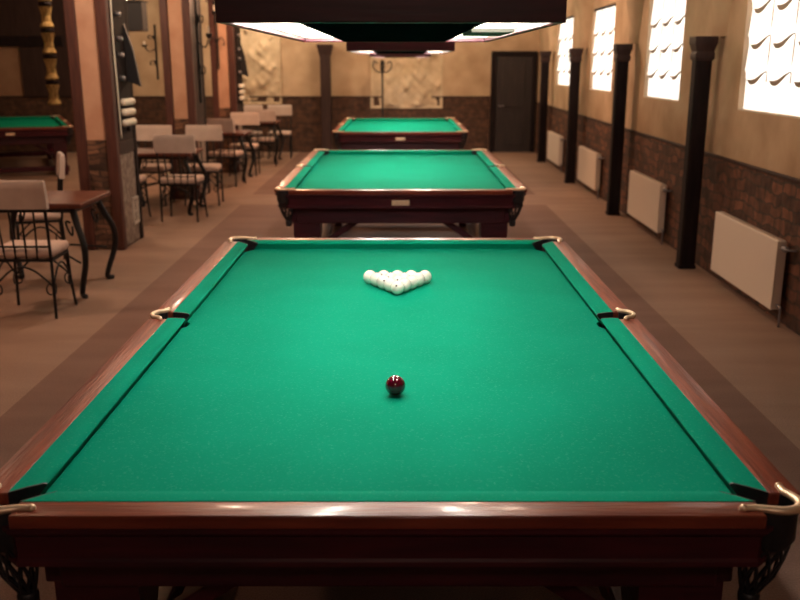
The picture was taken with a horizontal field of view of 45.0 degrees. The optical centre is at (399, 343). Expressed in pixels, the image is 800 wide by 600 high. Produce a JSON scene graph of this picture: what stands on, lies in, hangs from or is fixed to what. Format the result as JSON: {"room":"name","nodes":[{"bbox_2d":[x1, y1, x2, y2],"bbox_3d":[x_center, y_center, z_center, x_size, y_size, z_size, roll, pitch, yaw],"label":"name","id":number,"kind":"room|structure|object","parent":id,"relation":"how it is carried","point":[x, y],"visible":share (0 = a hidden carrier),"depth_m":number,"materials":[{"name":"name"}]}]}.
{"room":"games hall","nodes":[
{"label":"games hall","id":0,"kind":"room"},
{"bbox_2d":[129,0,539,151],"bbox_3d":[-3.680,-6.033,21.209,14.300,3.550,0.200,0,16,0],"label":"wall","id":1,"kind":"structure","parent":0,"point":[466,69],"depth_m":21.09,"materials":[{"name":"paint"}]},
{"bbox_2d":[0,47,23,95],"bbox_3d":[-8.750,-5.980,21.099,0.990,1.080,0.040,0,16,0],"label":"trim","id":2,"kind":"structure","parent":1,"relation":"attached to","point":[11,83],"depth_m":21.09,"materials":[{"name":"brown paint"}]},
{"bbox_2d":[0,36,62,46],"bbox_3d":[-8.930,-6.545,20.873,3.300,0.220,0.120,0,16,0],"label":"trim","id":3,"kind":"structure","parent":1,"relation":"attached to","point":[5,41],"depth_m":20.82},
{"bbox_2d":[0,0,66,43],"bbox_3d":[-8.850,-7.096,20.744,3.540,1.248,0.100,0,16,0],"label":"trim","id":4,"kind":"structure","parent":1,"relation":"attached to","point":[17,17],"depth_m":20.72,"materials":[{"name":"wood"}]},
{"bbox_2d":[19,44,71,96],"bbox_3d":[-7.665,-5.967,21.072,1.170,1.098,0.100,0,16,0],"label":"trim","id":5,"kind":"structure","parent":1,"relation":"attached to","point":[33,67],"depth_m":21.03,"materials":[{"name":"wood"}]},
{"bbox_2d":[0,98,489,151],"bbox_3d":[-4.320,-4.862,21.424,12.600,1.180,0.040,0,16,0],"label":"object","id":6,"kind":"structure","parent":1,"relation":"attached to","point":[473,114],"depth_m":21.34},
{"bbox_2d":[0,96,489,97],"bbox_3d":[-4.320,-5.440,21.246,12.600,0.030,0.060,0,16,0],"label":"trim","id":7,"kind":"structure","parent":1,"relation":"attached to","point":[0,96],"depth_m":21.22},
{"bbox_2d":[240,28,281,103],"bbox_3d":[-3.040,-6.063,21.007,0.880,1.640,0.168,0,16,0],"label":"relief panel","id":8,"kind":"object","parent":1,"relation":"attached to","point":[262,52],"visible":0.81,"depth_m":21.02,"materials":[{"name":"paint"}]},
{"bbox_2d":[370,54,442,107],"bbox_3d":[0.145,-5.758,21.069,1.590,1.200,0.219,0,16,0],"label":"relief panel","id":9,"kind":"object","parent":1,"relation":"attached to","point":[410,82],"visible":0.89,"depth_m":21.10,"materials":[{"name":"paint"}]},
{"bbox_2d":[489,51,537,151],"bbox_3d":[2.490,-5.322,21.251,1.000,2.160,0.116,0,16,0],"label":"door","id":10,"kind":"structure","parent":1,"relation":"in","point":[513,73],"depth_m":21.23,"materials":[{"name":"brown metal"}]},
{"bbox_2d":[0,152,799,599],"bbox_3d":[-3.580,-0.567,8.920,14.500,0.100,27.250,0,16,0],"label":"floor","id":11,"kind":"structure","parent":0,"point":[734,350],"depth_m":7.80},
{"bbox_2d":[0,115,73,174],"bbox_3d":[-7.330,-3.754,18.174,2.097,0.864,3.862,-6,17,-21],"label":"table","id":12,"kind":"object","parent":11,"relation":"on","point":[54,131],"visible":0.99,"depth_m":16.88,"materials":[{"name":"brown wood"}]},
{"bbox_2d":[0,116,51,119],"bbox_3d":[-8.009,-4.593,19.679,1.811,0.066,0.073,-6,17,-21],"label":"cushion","id":13,"kind":"object","parent":12,"relation":"on","point":[29,117],"depth_m":19.80,"materials":[{"name":"green fabric"}]},
{"bbox_2d":[0,180,77,318],"bbox_3d":[-2.880,-0.760,7.496,0.510,1.068,0.533,0,16,0],"label":"chair","id":14,"kind":"object","parent":11,"relation":"on","point":[20,195],"visible":1,"depth_m":7.32,"materials":[{"name":"black"}]},
{"bbox_2d":[0,240,68,257],"bbox_3d":[-2.880,-0.742,7.532,0.470,0.075,0.430,0,16,0],"label":"seat cushion","id":15,"kind":"object","parent":14,"relation":"on","point":[58,248],"depth_m":7.34,"materials":[{"name":"fabric"}]},
{"bbox_2d":[16,151,67,270],"bbox_3d":[-3.473,-1.290,9.321,0.533,1.068,0.510,-6,17,-21],"label":"chair","id":16,"kind":"object","parent":11,"relation":"on","point":[60,159],"visible":0.55,"depth_m":9.14,"materials":[{"name":"black"}]},
{"bbox_2d":[16,213,60,220],"bbox_3d":[-3.500,-1.260,9.318,0.430,0.075,0.470,-6,17,-21],"label":"seat cushion","id":17,"kind":"object","parent":16,"relation":"on","point":[28,216],"depth_m":9.12,"materials":[{"name":"fabric"}]},
{"bbox_2d":[0,191,117,298],"bbox_3d":[-3.060,-0.873,8.368,0.987,0.804,0.927,0,16,0],"label":"side table","id":18,"kind":"object","parent":11,"relation":"on","point":[71,202],"visible":0.78,"depth_m":8.15,"materials":[{"name":"brown wood"}]},
{"bbox_2d":[63,0,143,249],"bbox_3d":[-3.115,-2.806,10.088,0.420,3.550,0.800,0,16,0],"label":"pillar","id":19,"kind":"structure","parent":11,"relation":"on","point":[107,161],"depth_m":9.88,"materials":[{"name":"paint"}]},
{"bbox_2d":[110,0,121,137],"bbox_3d":[-2.893,-3.283,9.684,0.014,2.390,0.046,0,16,0],"label":"cue stick","id":20,"kind":"object","parent":19,"relation":"attached to","point":[110,0],"visible":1,"depth_m":9.81,"materials":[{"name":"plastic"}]},
{"bbox_2d":[109,0,141,132],"bbox_3d":[-2.831,-3.001,10.031,0.160,1.555,0.460,0,16,0],"label":"wall rack","id":21,"kind":"object","parent":19,"relation":"attached to","point":[126,65],"visible":1,"depth_m":10.08,"materials":[{"name":"black"}]},
{"bbox_2d":[131,196,139,224],"bbox_3d":[-2.909,-1.475,10.630,0.017,0.290,0.220,0,16,0],"label":"vent grille","id":22,"kind":"object","parent":19,"relation":"attached to","point":[135,197],"visible":1,"depth_m":10.61,"materials":[{"name":"beige plastic"}]},
{"bbox_2d":[137,147,150,216],"bbox_3d":[-3.450,-2.081,12.048,0.510,1.068,0.533,0,16,0],"label":"chair","id":23,"kind":"object","parent":11,"relation":"on","point":[143,178],"visible":0.16,"depth_m":12.28,"materials":[{"name":"black"}]},
{"bbox_2d":[139,175,146,182],"bbox_3d":[-3.450,-2.063,12.084,0.470,0.075,0.430,0,16,0],"label":"seat cushion","id":24,"kind":"object","parent":23,"relation":"on","point":[143,178],"depth_m":12.15,"materials":[{"name":"fabric"}]},
{"bbox_2d":[136,125,174,205],"bbox_3d":[-3.469,-2.498,13.487,0.510,1.068,0.533,0,16,2],"label":"chair","id":25,"kind":"object","parent":11,"relation":"on","point":[144,133],"visible":0.43,"depth_m":13.56,"materials":[{"name":"black"}]},
{"bbox_2d":[140,163,170,171],"bbox_3d":[-3.470,-2.464,13.467,0.470,0.075,0.430,0,16,2],"label":"seat cushion","id":26,"kind":"object","parent":25,"relation":"on","point":[151,167],"depth_m":13.29,"materials":[{"name":"fabric"}]},
{"bbox_2d":[138,148,207,215],"bbox_3d":[-3.130,-2.161,12.805,0.987,0.804,0.927,0,16,0],"label":"side table","id":27,"kind":"object","parent":11,"relation":"on","point":[143,153],"visible":0.52,"depth_m":12.52,"materials":[{"name":"black metal"}]},
{"bbox_2d":[153,135,207,221],"bbox_3d":[-2.732,-2.086,12.067,0.510,1.068,0.533,1,16,3],"label":"chair","id":28,"kind":"object","parent":11,"relation":"on","point":[163,144],"visible":1,"depth_m":11.86,"materials":[{"name":"black"}]},
{"bbox_2d":[160,174,203,183],"bbox_3d":[-2.730,-2.068,12.103,0.470,0.075,0.430,1,16,3],"label":"seat cushion","id":29,"kind":"object","parent":28,"relation":"on","point":[171,178],"depth_m":11.91,"materials":[{"name":"fabric"}]},
{"bbox_2d":[159,0,210,198],"bbox_3d":[-3.110,-3.915,13.910,0.420,3.550,0.800,0,16,0],"label":"pillar","id":30,"kind":"structure","parent":11,"relation":"on","point":[183,105],"depth_m":13.59,"materials":[{"name":"paint"}]},
{"bbox_2d":[142,25,158,79],"bbox_3d":[-3.533,-4.152,13.738,0.234,0.750,0.234,15,22,42],"label":"sconce","id":31,"kind":"object","parent":30,"relation":"attached to","point":[154,26],"visible":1,"depth_m":13.71,"materials":[{"name":"black"}]},
{"bbox_2d":[194,0,211,102],"bbox_3d":[-2.824,-4.226,13.816,0.233,1.500,0.239,15,22,41],"label":"sconce","id":32,"kind":"object","parent":30,"relation":"attached to","point":[197,16],"visible":1,"depth_m":13.79,"materials":[{"name":"black"}]},
{"bbox_2d":[184,125,223,205],"bbox_3d":[-2.751,-2.498,13.487,0.510,1.068,0.533,-1,16,-2],"label":"chair","id":33,"kind":"object","parent":11,"relation":"on","point":[207,133],"visible":0.74,"depth_m":13.56,"materials":[{"name":"black"}]},
{"bbox_2d":[184,163,221,171],"bbox_3d":[-2.750,-2.464,13.467,0.470,0.075,0.430,-1,16,-2],"label":"seat cushion","id":34,"kind":"object","parent":33,"relation":"on","point":[217,167],"depth_m":13.29,"materials":[{"name":"fabric"}]},
{"bbox_2d":[208,0,244,172],"bbox_3d":[-3.105,-4.904,17.319,0.420,3.550,0.800,0,16,0],"label":"pillar","id":35,"kind":"structure","parent":11,"relation":"on","point":[224,79],"depth_m":16.99,"materials":[{"name":"paint"}]},
{"bbox_2d":[205,0,224,68],"bbox_3d":[-3.177,-5.513,16.637,0.234,1.500,0.234,15,22,42],"label":"sconce","id":36,"kind":"object","parent":35,"relation":"attached to","point":[213,11],"visible":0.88,"depth_m":16.72,"materials":[{"name":"black"}]},
{"bbox_2d":[234,27,248,103],"bbox_3d":[-2.821,-5.099,17.263,0.160,1.555,0.460,0,16,0],"label":"wall rack","id":37,"kind":"object","parent":35,"relation":"attached to","point":[241,66],"visible":0.93,"depth_m":17.29,"materials":[{"name":"black paint"}]},
{"bbox_2d":[207,118,245,186],"bbox_3d":[-2.815,-3.095,15.544,0.510,1.068,0.533,3,16,10],"label":"chair","id":38,"kind":"object","parent":11,"relation":"on","point":[228,125],"visible":0.64,"depth_m":15.35,"materials":[{"name":"black"}]},
{"bbox_2d":[208,150,243,156],"bbox_3d":[-2.810,-3.077,15.580,0.470,0.075,0.430,3,16,10],"label":"seat cushion","id":39,"kind":"object","parent":38,"relation":"on","point":[225,153],"depth_m":15.39,"materials":[{"name":"fabric"}]},
{"bbox_2d":[209,130,254,181],"bbox_3d":[-3.010,-3.192,16.359,0.987,0.804,0.927,0,16,0],"label":"side table","id":40,"kind":"object","parent":11,"relation":"on","point":[239,134],"visible":0.45,"depth_m":16.03,"materials":[{"name":"wood"}]},
{"bbox_2d":[229,112,259,175],"bbox_3d":[-2.750,-3.524,17.021,0.510,1.068,0.533,0,16,0],"label":"chair","id":41,"kind":"object","parent":11,"relation":"on","point":[240,118],"visible":0.74,"depth_m":17.10,"materials":[{"name":"black"}]},
{"bbox_2d":[229,143,258,148],"bbox_3d":[-2.750,-3.490,17.001,0.470,0.075,0.430,0,16,0],"label":"seat cushion","id":42,"kind":"object","parent":41,"relation":"on","point":[256,145],"depth_m":16.81,"materials":[{"name":"fabric"}]},
{"bbox_2d":[244,105,262,158],"bbox_3d":[-3.130,-4.421,20.114,0.510,1.068,0.533,0,16,0],"label":"chair","id":43,"kind":"object","parent":11,"relation":"on","point":[246,107],"visible":0.3,"depth_m":20.18,"materials":[{"name":"black"}]},
{"bbox_2d":[248,131,261,135],"bbox_3d":[-3.130,-4.387,20.093,0.470,0.075,0.430,0,16,0],"label":"seat cushion","id":44,"kind":"object","parent":43,"relation":"on","point":[253,132],"depth_m":19.91,"materials":[{"name":"fabric"}]},
{"bbox_2d":[248,109,276,166],"bbox_3d":[-2.627,-3.967,18.550,0.510,1.068,0.533,-2,16,-6],"label":"chair","id":45,"kind":"object","parent":11,"relation":"on","point":[264,115],"visible":0.67,"depth_m":18.34,"materials":[{"name":"black"}]},
{"bbox_2d":[253,137,273,141],"bbox_3d":[-2.630,-3.949,18.586,0.470,0.075,0.430,-2,16,-6],"label":"seat cushion","id":46,"kind":"object","parent":45,"relation":"on","point":[261,139],"depth_m":18.39,"materials":[{"name":"fabric"}]},
{"bbox_2d":[244,120,283,162],"bbox_3d":[-2.870,-4.069,19.384,0.987,0.804,0.927,0,16,0],"label":"side table","id":47,"kind":"object","parent":11,"relation":"on","point":[276,121],"visible":0.32,"depth_m":19.05,"materials":[{"name":"wood"}]},
{"bbox_2d":[268,105,291,158],"bbox_3d":[-2.511,-4.432,20.152,0.510,1.068,0.533,-1,16,-3],"label":"chair","id":48,"kind":"object","parent":11,"relation":"on","point":[280,110],"visible":0.73,"depth_m":20.23,"materials":[{"name":"black"}]},
{"bbox_2d":[268,131,290,135],"bbox_3d":[-2.510,-4.398,20.132,0.470,0.075,0.430,-1,16,-3],"label":"seat cushion","id":49,"kind":"object","parent":48,"relation":"on","point":[285,133],"depth_m":19.94,"materials":[{"name":"fabric"}]},
{"bbox_2d":[316,44,332,149],"bbox_3d":[-1.620,-5.357,21.124,0.340,2.300,0.272,0,16,0],"label":"timber post","id":50,"kind":"object","parent":11,"relation":"on","point":[324,50],"visible":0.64,"depth_m":20.99,"materials":[{"name":"wood"}]},
{"bbox_2d":[372,60,391,117],"bbox_3d":[-0.370,-5.016,20.515,0.368,1.978,0.368,10,19,32],"label":"coat stand","id":51,"kind":"object","parent":11,"relation":"on","point":[382,62],"visible":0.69,"depth_m":20.32,"materials":[{"name":"black metal"}]},
{"bbox_2d":[0,236,799,599],"bbox_3d":[-0.030,0.277,4.283,2.097,0.864,3.862,0,16,0],"label":"table","id":52,"kind":"object","parent":11,"relation":"on","point":[249,432],"visible":1,"depth_m":2.81,"materials":[{"name":"green fabric"}]},
{"bbox_2d":[10,318,184,494],"bbox_3d":[-0.954,0.162,3.293,0.073,0.066,1.750,0,16,0],"label":"cushion","id":53,"kind":"object","parent":52,"relation":"on","point":[53,466],"depth_m":3.01,"materials":[{"name":"green fabric"}]},
{"bbox_2d":[174,242,247,325],"bbox_3d":[-0.954,-0.350,5.057,0.073,0.066,1.750,0,16,0],"label":"cushion","id":54,"kind":"object","parent":52,"relation":"on","point":[196,300],"depth_m":4.82,"materials":[{"name":"green fabric"}]},
{"bbox_2d":[363,270,374,283],"bbox_3d":[-0.154,-0.344,4.958,0.069,0.069,0.069,0,16,0],"label":"ball","id":55,"kind":"object","parent":52,"relation":"on","point":[367,274],"visible":0.74,"depth_m":4.93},
{"bbox_2d":[370,273,380,285],"bbox_3d":[-0.119,-0.327,4.899,0.069,0.069,0.069,0,16,0],"label":"ball","id":56,"kind":"object","parent":52,"relation":"on","point":[373,278],"visible":0.69,"depth_m":4.87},
{"bbox_2d":[376,275,387,288],"bbox_3d":[-0.084,-0.310,4.840,0.069,0.069,0.069,0,16,0],"label":"ball","id":57,"kind":"object","parent":52,"relation":"on","point":[382,278],"visible":0.71,"depth_m":4.82,"materials":[{"name":"white"}]},
{"bbox_2d":[379,270,388,274],"bbox_3d":[-0.084,-0.344,4.958,0.069,0.069,0.069,0,16,0],"label":"ball","id":58,"kind":"object","parent":52,"relation":"on","point":[383,272],"visible":0.37,"depth_m":4.93,"materials":[{"name":"white"}]},
{"bbox_2d":[22,491,752,501],"bbox_3d":[-0.030,0.411,2.435,1.811,0.066,0.073,0,16,0],"label":"cushion","id":59,"kind":"object","parent":52,"relation":"on","point":[56,496],"depth_m":2.42,"materials":[{"name":"green fabric"}]},
{"bbox_2d":[383,278,395,291],"bbox_3d":[-0.048,-0.293,4.781,0.069,0.069,0.069,0,16,0],"label":"ball","id":60,"kind":"object","parent":52,"relation":"on","point":[387,283],"visible":0.7,"depth_m":4.76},
{"bbox_2d":[385,273,395,277],"bbox_3d":[-0.048,-0.327,4.899,0.069,0.069,0.069,0,16,0],"label":"ball","id":61,"kind":"object","parent":52,"relation":"on","point":[389,275],"visible":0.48,"depth_m":4.87,"materials":[{"name":"white"}]},
{"bbox_2d":[385,375,404,395],"bbox_3d":[-0.016,0.141,3.284,0.069,0.069,0.069,0,16,0],"label":"ball","id":62,"kind":"object","parent":52,"relation":"on","point":[394,385],"visible":1,"depth_m":3.26,"materials":[{"name":"red"}]},
{"bbox_2d":[250,240,539,249],"bbox_3d":[-0.030,-0.599,5.915,1.811,0.066,0.073,0,16,0],"label":"cushion","id":63,"kind":"object","parent":52,"relation":"on","point":[254,244],"depth_m":5.89,"materials":[{"name":"green fabric"}]},
{"bbox_2d":[390,281,403,294],"bbox_3d":[-0.013,-0.276,4.722,0.069,0.069,0.069,0,16,0],"label":"ball","id":64,"kind":"object","parent":52,"relation":"on","point":[397,287],"visible":1,"depth_m":4.70,"materials":[{"name":"white"}]},
{"bbox_2d":[392,275,402,280],"bbox_3d":[-0.013,-0.310,4.840,0.069,0.069,0.069,0,16,0],"label":"ball","id":65,"kind":"object","parent":52,"relation":"on","point":[397,277],"visible":0.41,"depth_m":4.82,"materials":[{"name":"white"}]},
{"bbox_2d":[399,273,409,277],"bbox_3d":[0.022,-0.327,4.899,0.069,0.069,0.069,0,16,0],"label":"ball","id":66,"kind":"object","parent":52,"relation":"on","point":[404,275],"visible":0.4,"depth_m":4.87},
{"bbox_2d":[399,278,410,291],"bbox_3d":[0.022,-0.293,4.781,0.069,0.069,0.069,0,16,0],"label":"ball","id":67,"kind":"object","parent":52,"relation":"on","point":[407,283],"visible":0.72,"depth_m":4.76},
{"bbox_2d":[406,270,415,274],"bbox_3d":[0.058,-0.344,4.958,0.069,0.069,0.069,0,16,0],"label":"ball","id":68,"kind":"object","parent":52,"relation":"on","point":[410,272],"visible":0.34,"depth_m":4.93,"materials":[{"name":"white"}]},
{"bbox_2d":[406,275,417,288],"bbox_3d":[0.058,-0.310,4.840,0.069,0.069,0.069,0,16,0],"label":"ball","id":69,"kind":"object","parent":52,"relation":"on","point":[414,281],"visible":0.73,"depth_m":4.82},
{"bbox_2d":[413,273,424,285],"bbox_3d":[0.093,-0.327,4.899,0.069,0.069,0.069,0,16,0],"label":"ball","id":70,"kind":"object","parent":52,"relation":"on","point":[421,279],"visible":0.73,"depth_m":4.87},
{"bbox_2d":[420,270,431,283],"bbox_3d":[0.128,-0.344,4.958,0.069,0.069,0.069,0,16,0],"label":"ball","id":71,"kind":"object","parent":52,"relation":"on","point":[427,274],"visible":0.71,"depth_m":4.93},
{"bbox_2d":[542,241,612,326],"bbox_3d":[0.894,-0.350,5.057,0.073,0.066,1.750,0,16,0],"label":"cushion","id":72,"kind":"object","parent":52,"relation":"on","point":[587,296],"depth_m":4.81,"materials":[{"name":"green fabric"}]},
{"bbox_2d":[601,318,766,494],"bbox_3d":[0.894,0.162,3.293,0.073,0.066,1.750,0,16,0],"label":"cushion","id":73,"kind":"object","parent":52,"relation":"on","point":[721,462],"depth_m":3.01,"materials":[{"name":"green fabric"}]},
{"bbox_2d":[274,149,526,237],"bbox_3d":[0.005,-1.425,10.103,2.160,0.889,3.978,0,16,0],"label":"table","id":74,"kind":"object","parent":11,"relation":"on","point":[332,188],"visible":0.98,"depth_m":8.38,"materials":[{"name":"fabric"}]},
{"bbox_2d":[285,167,311,188],"bbox_3d":[-0.947,-1.544,9.084,0.075,0.068,1.802,0,16,0],"label":"cushion","id":75,"kind":"object","parent":74,"relation":"on","point":[302,175],"depth_m":9.07,"materials":[{"name":"green fabric"}]},
{"bbox_2d":[305,151,324,170],"bbox_3d":[-0.947,-2.071,10.900,0.075,0.068,1.802,0,16,0],"label":"cushion","id":76,"kind":"object","parent":74,"relation":"on","point":[317,158],"depth_m":10.72,"materials":[{"name":"green fabric"}]},
{"bbox_2d":[326,150,474,154],"bbox_3d":[0.005,-2.327,11.784,1.865,0.068,0.075,0,16,0],"label":"cushion","id":77,"kind":"object","parent":74,"relation":"on","point":[328,152],"depth_m":11.76,"materials":[{"name":"green fabric"}]},
{"bbox_2d":[298,188,502,188],"bbox_3d":[0.005,-1.288,8.200,1.865,0.068,0.075,0,16,0],"label":"cushion","id":78,"kind":"object","parent":74,"relation":"on","point":[298,188],"depth_m":8.21,"materials":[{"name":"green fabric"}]},
{"bbox_2d":[476,151,495,170],"bbox_3d":[0.957,-2.071,10.900,0.075,0.068,1.802,0,16,0],"label":"cushion","id":79,"kind":"object","parent":74,"relation":"on","point":[483,158],"depth_m":10.72,"materials":[{"name":"green fabric"}]},
{"bbox_2d":[489,167,515,187],"bbox_3d":[0.957,-1.544,9.084,0.075,0.068,1.802,0,16,0],"label":"cushion","id":80,"kind":"object","parent":74,"relation":"on","point":[498,175],"depth_m":9.07,"materials":[{"name":"green fabric"}]},
{"bbox_2d":[332,118,468,149],"bbox_3d":[0.005,-3.432,17.018,2.160,0.889,3.978,0,16,0],"label":"table","id":81,"kind":"object","parent":11,"relation":"on","point":[352,133],"visible":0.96,"depth_m":15.24,"materials":[{"name":"fabric"}]},
{"bbox_2d":[338,125,347,130],"bbox_3d":[-0.947,-3.550,15.999,0.075,0.068,1.802,0,16,0],"label":"cushion","id":82,"kind":"object","parent":81,"relation":"on","point":[341,127],"depth_m":16.07,"materials":[{"name":"green fabric"}]},
{"bbox_2d":[353,118,446,120],"bbox_3d":[0.005,-4.334,18.699,1.865,0.068,0.075,0,16,0],"label":"cushion","id":83,"kind":"object","parent":81,"relation":"on","point":[354,119],"depth_m":18.68,"materials":[{"name":"green fabric"}]},
{"bbox_2d":[453,124,462,130],"bbox_3d":[0.957,-3.550,15.999,0.075,0.068,1.802,0,16,0],"label":"cushion","id":84,"kind":"object","parent":81,"relation":"on","point":[456,127],"depth_m":16.08,"materials":[{"name":"green fabric"}]},
{"bbox_2d":[537,51,551,161],"bbox_3d":[2.838,-4.691,19.132,0.204,2.130,0.267,0,16,0],"label":"timber post","id":85,"kind":"object","parent":11,"relation":"on","point":[545,56],"visible":1,"depth_m":19.02,"materials":[{"name":"wood"}]},
{"bbox_2d":[547,131,565,172],"bbox_3d":[2.930,-3.627,18.143,0.103,0.638,1.630,0,16,0],"label":"radiator","id":86,"kind":"object","parent":11,"relation":"on","point":[555,141],"visible":1,"depth_m":17.86,"materials":[{"name":"white metal"}]},
{"bbox_2d":[564,48,583,182],"bbox_3d":[2.810,-3.702,15.723,0.204,2.130,0.267,0,16,0],"label":"timber post","id":87,"kind":"object","parent":11,"relation":"on","point":[575,59],"visible":1,"depth_m":15.61,"materials":[{"name":"wood"}]},
{"bbox_2d":[577,146,604,198],"bbox_3d":[2.901,-2.638,14.734,0.103,0.638,1.630,0,16,0],"label":"radiator","id":88,"kind":"object","parent":11,"relation":"on","point":[589,161],"visible":1,"depth_m":14.51,"materials":[{"name":"white metal"}]},
{"bbox_2d":[581,146,600,154],"bbox_3d":[2.892,-2.955,14.710,0.045,0.015,1.490,0,16,0],"label":"grille","id":89,"kind":"object","parent":88,"relation":"attached to","point":[584,149],"depth_m":14.67,"materials":[{"name":"white metal"}]},
{"bbox_2d":[605,44,632,214],"bbox_3d":[2.782,-2.727,12.361,0.204,2.130,0.267,0,16,0],"label":"timber post","id":90,"kind":"object","parent":11,"relation":"on","point":[622,57],"visible":1,"depth_m":12.25,"materials":[{"name":"wood"}]},
{"bbox_2d":[627,170,672,243],"bbox_3d":[2.872,-1.607,11.180,0.103,0.638,1.630,0,16,0],"label":"radiator","id":91,"kind":"object","parent":11,"relation":"on","point":[646,195],"visible":1,"depth_m":10.99,"materials":[{"name":"white metal"}]},
{"bbox_2d":[631,170,665,184],"bbox_3d":[2.862,-1.924,11.156,0.045,0.015,1.490,0,16,0],"label":"grille","id":92,"kind":"object","parent":91,"relation":"attached to","point":[634,173],"depth_m":11.14,"materials":[{"name":"white metal"}]},
{"bbox_2d":[674,36,718,268],"bbox_3d":[2.755,-1.771,9.067,0.204,2.130,0.267,0,16,0],"label":"timber post","id":93,"kind":"object","parent":11,"relation":"on","point":[702,55],"visible":1,"depth_m":8.96,"materials":[{"name":"wood"}]},
{"bbox_2d":[711,211,797,326],"bbox_3d":[2.844,-0.646,7.867,0.103,0.638,1.630,0,16,0],"label":"radiator","id":94,"kind":"object","parent":11,"relation":"on","point":[751,258],"visible":1,"depth_m":7.71,"materials":[{"name":"white metal"}]},
{"bbox_2d":[718,211,785,241],"bbox_3d":[2.835,-0.963,7.843,0.045,0.015,1.490,0,16,0],"label":"grille","id":95,"kind":"object","parent":94,"relation":"attached to","point":[768,237],"depth_m":7.76,"materials":[{"name":"white metal"}]},
{"bbox_2d":[537,0,799,178],"bbox_3d":[3.081,-2.319,8.410,0.322,3.550,26.550,0,16,0],"label":"wall","id":96,"kind":"structure","parent":0,"point":[766,141],"depth_m":9.64,"materials":[{"name":"paint"}]},
{"bbox_2d":[548,25,556,50],"bbox_3d":[2.718,-6.388,18.610,0.620,1.420,1.920,0,16,0],"label":"trim","id":97,"kind":"structure","parent":96,"relation":"attached to","point":[552,30],"depth_m":18.65,"materials":[{"name":"paint"}]},
{"bbox_2d":[557,16,573,84],"bbox_3d":[3.010,-5.339,17.610,0.066,1.178,1.670,0,16,0],"label":"blind","id":98,"kind":"object","parent":96,"relation":"attached to","point":[566,30],"visible":0.85,"depth_m":17.61,"materials":[{"name":"white fabric"}]},
{"bbox_2d":[575,0,593,47],"bbox_3d":[2.690,-5.398,15.200,0.620,1.420,1.920,0,16,0],"label":"trim","id":99,"kind":"structure","parent":96,"relation":"attached to","point":[584,7],"depth_m":15.15,"materials":[{"name":"paint"}]},
{"bbox_2d":[592,4,615,90],"bbox_3d":[2.981,-4.349,14.201,0.066,1.178,1.610,0,16,0],"label":"blind","id":100,"kind":"object","parent":96,"relation":"attached to","point":[605,16],"visible":0.94,"depth_m":14.15,"materials":[{"name":"white fabric"}]},
{"bbox_2d":[626,0,644,43],"bbox_3d":[2.662,-4.423,11.839,0.620,1.420,1.920,0,16,0],"label":"trim","id":101,"kind":"structure","parent":96,"relation":"attached to","point":[634,7],"depth_m":11.87,"materials":[{"name":"paint"}]},
{"bbox_2d":[644,96,677,101],"bbox_3d":[3.071,-3.342,10.764,0.260,1.198,1.560,0,16,0],"label":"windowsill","id":102,"kind":"structure","parent":96,"relation":"in","point":[644,96],"depth_m":10.83,"materials":[{"name":"beige paint"}]},
{"bbox_2d":[647,0,685,99],"bbox_3d":[2.953,-3.352,10.763,0.066,1.178,1.530,0,16,0],"label":"blind","id":103,"kind":"object","parent":96,"relation":"attached to","point":[668,16],"visible":0.91,"depth_m":10.72,"materials":[{"name":"white fabric"}]},
{"bbox_2d":[535,103,799,335],"bbox_3d":[2.915,-1.124,8.758,0.016,1.060,26.400,0,16,0],"label":"wainscoting","id":104,"kind":"structure","parent":96,"relation":"attached to","point":[769,203],"depth_m":9.08,"materials":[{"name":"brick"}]},
{"bbox_2d":[536,102,799,183],"bbox_3d":[2.909,-1.647,8.607,0.028,0.030,26.400,0,16,0],"label":"trim","id":105,"kind":"structure","parent":96,"relation":"attached to","point":[750,166],"depth_m":8.79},
{"bbox_2d":[712,0,731,36],"bbox_3d":[2.634,-3.467,8.545,0.620,1.420,1.920,0,16,0],"label":"trim","id":106,"kind":"structure","parent":96,"relation":"attached to","point":[721,8],"depth_m":8.63,"materials":[{"name":"paint"}]},
{"bbox_2d":[738,108,799,118],"bbox_3d":[3.043,-2.375,7.431,0.260,1.198,1.560,0,16,0],"label":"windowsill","id":107,"kind":"structure","parent":96,"relation":"in","point":[739,109],"depth_m":7.64,"materials":[{"name":"beige paint"}]},
{"bbox_2d":[743,0,799,115],"bbox_3d":[2.925,-2.385,7.430,0.066,1.178,1.530,0,16,0],"label":"window","id":108,"kind":"structure","parent":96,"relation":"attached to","point":[772,69],"depth_m":7.56,"materials":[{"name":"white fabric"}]},
{"bbox_3d":[-3.580,-4.073,7.903,14.500,0.100,27.250,0,16,0],"label":"ceiling","id":109,"kind":"structure","parent":0,"visible":0},
{"bbox_2d":[38,0,60,104],"bbox_3d":[-4.310,-4.014,11.747,0.170,2.145,0.166,0,16,0],"label":"garland","id":110,"kind":"object","parent":109,"relation":"hanging from","point":[45,8],"visible":1,"depth_m":11.82},
{"bbox_2d":[126,0,147,31],"bbox_3d":[-3.870,-5.155,13.967,0.340,1.200,0.340,0,16,0],"label":"lantern","id":111,"kind":"object","parent":109,"relation":"hanging from","point":[136,9],"visible":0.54,"depth_m":13.95,"materials":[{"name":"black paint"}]},
{"bbox_2d":[215,0,566,41],"bbox_3d":[-0.025,-1.972,3.630,1.020,1.553,2.500,0,16,0],"label":"lamp","id":112,"kind":"object","parent":109,"relation":"hanging from","point":[297,20],"visible":1,"depth_m":2.67,"materials":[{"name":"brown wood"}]},
{"bbox_2d":[369,54,430,57],"bbox_3d":[0.005,-5.595,16.109,1.020,1.550,2.500,0,16,0],"label":"lamp","id":113,"kind":"object","parent":109,"relation":"hanging from","point":[370,55],"visible":0.08,"depth_m":15.14,"materials":[{"name":"beige"}]},
{"bbox_2d":[346,42,454,53],"bbox_3d":[0.005,-3.700,9.579,1.020,1.550,2.500,0,16,0],"label":"lamp","id":114,"kind":"object","parent":109,"relation":"hanging from","point":[354,47],"visible":0.31,"depth_m":8.61,"materials":[{"name":"brown"}]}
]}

